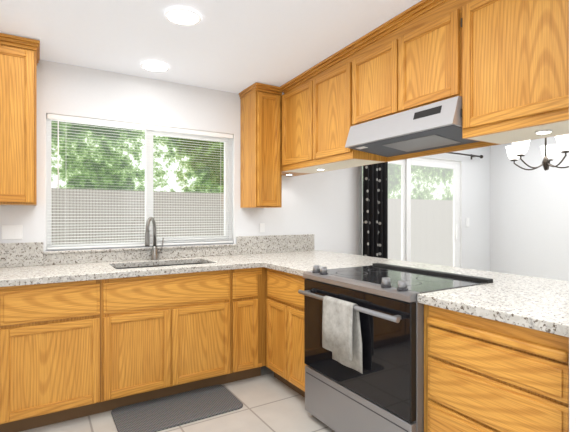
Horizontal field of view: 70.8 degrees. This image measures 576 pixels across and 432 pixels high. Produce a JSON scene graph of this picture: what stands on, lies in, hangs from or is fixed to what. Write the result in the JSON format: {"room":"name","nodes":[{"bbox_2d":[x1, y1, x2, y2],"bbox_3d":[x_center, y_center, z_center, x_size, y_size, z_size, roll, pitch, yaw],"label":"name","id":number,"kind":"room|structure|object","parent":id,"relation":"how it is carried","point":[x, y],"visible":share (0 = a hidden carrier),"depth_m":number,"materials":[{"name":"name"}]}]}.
{"room":"kitchen","nodes":[
{"label":"kitchen","id":0,"kind":"room"},
{"bbox_2d":[20,366,334,431],"bbox_3d":[1.693,1.300,1.738,6.446,0.060,5.840,0,0,-32],"label":"floor","id":1,"kind":"structure","parent":0,"point":[269,405],"depth_m":2.54,"materials":[{"name":"tile"}]},
{"bbox_2d":[0,280,100,431],"bbox_3d":[-1.787,0.833,2.509,1.082,0.874,0.628,0,0,-32],"label":"base cabinet","id":2,"kind":"object","parent":1,"relation":"on","point":[50,333],"visible":1,"depth_m":2.39,"materials":[{"name":"brown wood"}]},
{"bbox_2d":[100,270,229,412],"bbox_3d":[-0.954,0.833,3.023,0.875,0.874,0.628,0,0,-32],"label":"base cabinet","id":3,"kind":"object","parent":1,"relation":"on","point":[169,334],"visible":0.99,"depth_m":2.73,"materials":[{"name":"brown wood"}]},
{"bbox_2d":[111,385,242,431],"bbox_3d":[-0.719,1.263,2.654,0.770,0.012,0.420,0,0,-32],"label":"floor mat","id":4,"kind":"object","parent":1,"relation":"on","point":[154,415],"visible":1,"depth_m":2.63,"materials":[{"name":"grey rubber"}]},
{"bbox_2d":[226,267,264,382],"bbox_3d":[-0.456,0.833,3.329,0.292,0.874,0.628,0,0,-32],"label":"base cabinet","id":5,"kind":"object","parent":1,"relation":"on","point":[247,286],"visible":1,"depth_m":3.07,"materials":[{"name":"brown wood"}]},
{"bbox_2d":[265,268,305,397],"bbox_3d":[0.087,0.833,3.293,0.632,0.874,1.260,0,0,-32],"label":"base cabinet","id":6,"kind":"object","parent":1,"relation":"on","point":[284,306],"visible":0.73,"depth_m":2.87,"materials":[{"name":"brown wood"}]},
{"bbox_2d":[0,234,568,336],"bbox_3d":[-0.325,0.292,2.151,3.197,0.205,2.774,0,0,-32],"label":"countertop","id":7,"kind":"structure","parent":6,"relation":"on","point":[536,303],"depth_m":2.77,"materials":[{"name":"stone"}]},
{"bbox_2d":[145,217,163,259],"bbox_3d":[-1.069,0.181,3.174,0.084,0.345,0.234,0,0,12],"label":"faucet","id":8,"kind":"object","parent":7,"relation":"on","point":[154,254],"visible":1,"depth_m":3.21,"materials":[{"name":"silver metal"}]},
{"bbox_2d":[115,263,202,268],"bbox_3d":[-0.931,0.550,3.028,0.774,0.310,0.444,0,0,-32],"label":"sink","id":9,"kind":"object","parent":7,"relation":"in","point":[192,263],"visible":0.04,"depth_m":3.21,"materials":[{"name":"silver metal"}]},
{"bbox_2d":[298,263,492,431],"bbox_3d":[0.570,0.789,2.338,0.698,0.962,0.864,0,0,-32],"label":"range","id":10,"kind":"object","parent":1,"relation":"on","point":[388,396],"visible":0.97,"depth_m":2.07,"materials":[{"name":"silver metal"}]},
{"bbox_2d":[322,296,362,373],"bbox_3d":[0.286,0.625,2.157,0.056,0.351,0.280,0,0,-32],"label":"towel","id":11,"kind":"object","parent":10,"relation":"on","point":[341,328],"visible":0.99,"depth_m":2.12,"materials":[{"name":"fabric"}]},
{"bbox_2d":[424,304,568,431],"bbox_3d":[1.040,0.833,1.739,0.638,0.874,0.641,0,0,-32],"label":"base cabinet","id":12,"kind":"object","parent":1,"relation":"on","point":[481,374],"visible":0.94,"depth_m":1.56,"materials":[{"name":"brown wood"}]},
{"bbox_2d":[0,0,421,94],"bbox_3d":[1.693,-1.244,1.738,6.446,0.266,5.840,0,0,-32],"label":"ceiling","id":13,"kind":"structure","parent":0,"point":[235,45],"depth_m":2.55,"materials":[{"name":"paint"}]},
{"bbox_2d":[141,62,168,71],"bbox_3d":[-0.995,-1.131,3.034,0.197,0.036,0.208,0,0,-29],"label":"recessed light","id":14,"kind":"object","parent":13,"relation":"in","point":[151,66],"depth_m":3.03,"materials":[{"name":"white plastic"}]},
{"bbox_2d":[165,8,200,25],"bbox_3d":[-0.589,-1.131,2.272,0.195,0.036,0.199,0,0,-29],"label":"recessed light","id":15,"kind":"object","parent":13,"relation":"in","point":[183,16],"depth_m":2.33,"materials":[{"name":"white plastic"}]},
{"bbox_2d":[506,134,568,170],"bbox_3d":[2.396,-0.790,3.808,0.707,0.741,0.685,0,0,-32],"label":"chandelier","id":16,"kind":"object","parent":13,"relation":"hanging from","point":[516,150],"visible":0.83,"depth_m":3.73,"materials":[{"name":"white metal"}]},
{"bbox_2d":[0,60,489,270],"bbox_3d":[0.194,-0.040,4.173,6.446,2.620,0.120,0,0,-32],"label":"wall","id":17,"kind":"structure","parent":0,"point":[324,205],"depth_m":3.68,"materials":[{"name":"paint"}]},
{"bbox_2d":[2,225,22,239],"bbox_3d":[-1.906,0.116,2.803,0.114,0.097,0.010,0,0,-32],"label":"outlet plates","id":18,"kind":"object","parent":17,"relation":"attached to","point":[9,232],"depth_m":2.80,"materials":[{"name":"white plastic"}]},
{"bbox_2d":[0,33,39,204],"bbox_3d":[-2.000,-0.597,2.543,0.754,1.049,0.348,0,0,-32],"label":"upper cabinet","id":19,"kind":"object","parent":17,"relation":"attached to","point":[19,56],"visible":1,"depth_m":2.56,"materials":[{"name":"brown wood"}]},
{"bbox_2d":[45,112,234,250],"bbox_3d":[-1.141,-0.245,3.340,1.479,1.002,0.099,0,0,-32],"label":"window","id":20,"kind":"structure","parent":17,"relation":"in","point":[149,162],"depth_m":3.35,"materials":[{"name":"white plastic"}]},
{"bbox_2d":[47,113,232,248],"bbox_3d":[-1.125,-0.246,3.314,1.456,0.983,0.040,0,0,-32],"label":"window blinds","id":21,"kind":"object","parent":20,"relation":"attached to","point":[49,116],"depth_m":3.24,"materials":[{"name":"white plastic"}]},
{"bbox_2d":[239,82,282,207],"bbox_3d":[-0.243,-0.597,3.625,0.275,1.049,0.348,0,0,-32],"label":"upper cabinet","id":22,"kind":"object","parent":17,"relation":"attached to","point":[260,104],"visible":0.98,"depth_m":3.52,"materials":[{"name":"brown wood"}]},
{"bbox_2d":[260,223,264,231],"bbox_3d":[-0.243,0.112,3.827,0.043,0.076,0.010,0,0,-32],"label":"outlet plates","id":23,"kind":"object","parent":17,"relation":"attached to","point":[262,225],"depth_m":3.82,"materials":[{"name":"white plastic"}]},
{"bbox_2d":[358,157,461,267],"bbox_3d":[1.524,0.270,4.981,1.819,1.998,0.099,0,0,-32],"label":"door frame","id":24,"kind":"structure","parent":17,"relation":"attached to","point":[405,164],"depth_m":4.94,"materials":[{"name":"white plastic"}]},
{"bbox_2d":[363,152,482,258],"bbox_3d":[1.584,0.203,4.866,2.492,2.075,0.153,0,0,-32],"label":"curtain","id":25,"kind":"object","parent":17,"relation":"attached to","point":[375,176],"visible":0.41,"depth_m":4.43,"materials":[{"name":"fabric"}]},
{"bbox_2d":[490,136,568,280],"bbox_3d":[4.387,-0.040,3.396,0.120,2.620,5.600,0,0,-32],"label":"wall","id":26,"kind":"structure","parent":0,"point":[529,209],"depth_m":5.28,"materials":[{"name":"paint"}]},
{"bbox_2d":[569,0,575,431],"bbox_3d":[2.079,-0.040,0.343,1.100,2.620,2.820,0,0,-32],"label":"wall","id":27,"kind":"structure","parent":0,"point":[572,3],"depth_m":1.25,"materials":[{"name":"paint"}]},
{"bbox_2d":[280,0,568,175],"bbox_3d":[0.636,-0.797,2.742,0.377,0.833,2.773,0,0,-32],"label":"upper cabinet","id":28,"kind":"object","parent":27,"relation":"attached to","point":[507,61],"visible":0.95,"depth_m":2.15,"materials":[{"name":"brown wood"}]},
{"bbox_2d":[345,96,480,156],"bbox_3d":[0.767,-0.513,2.476,0.389,0.183,0.833,0,0,-32],"label":"range hood","id":29,"kind":"object","parent":28,"relation":"attached to","point":[436,125],"visible":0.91,"depth_m":2.35,"materials":[{"name":"silver metal"}]},
{"label":"outside","id":30,"kind":"structure","parent":0,"visible":0},
{"bbox_2d":[51,121,452,266],"bbox_3d":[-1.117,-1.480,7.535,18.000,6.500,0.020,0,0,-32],"label":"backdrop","id":31,"kind":"structure","parent":30,"point":[431,187],"depth_m":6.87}
]}

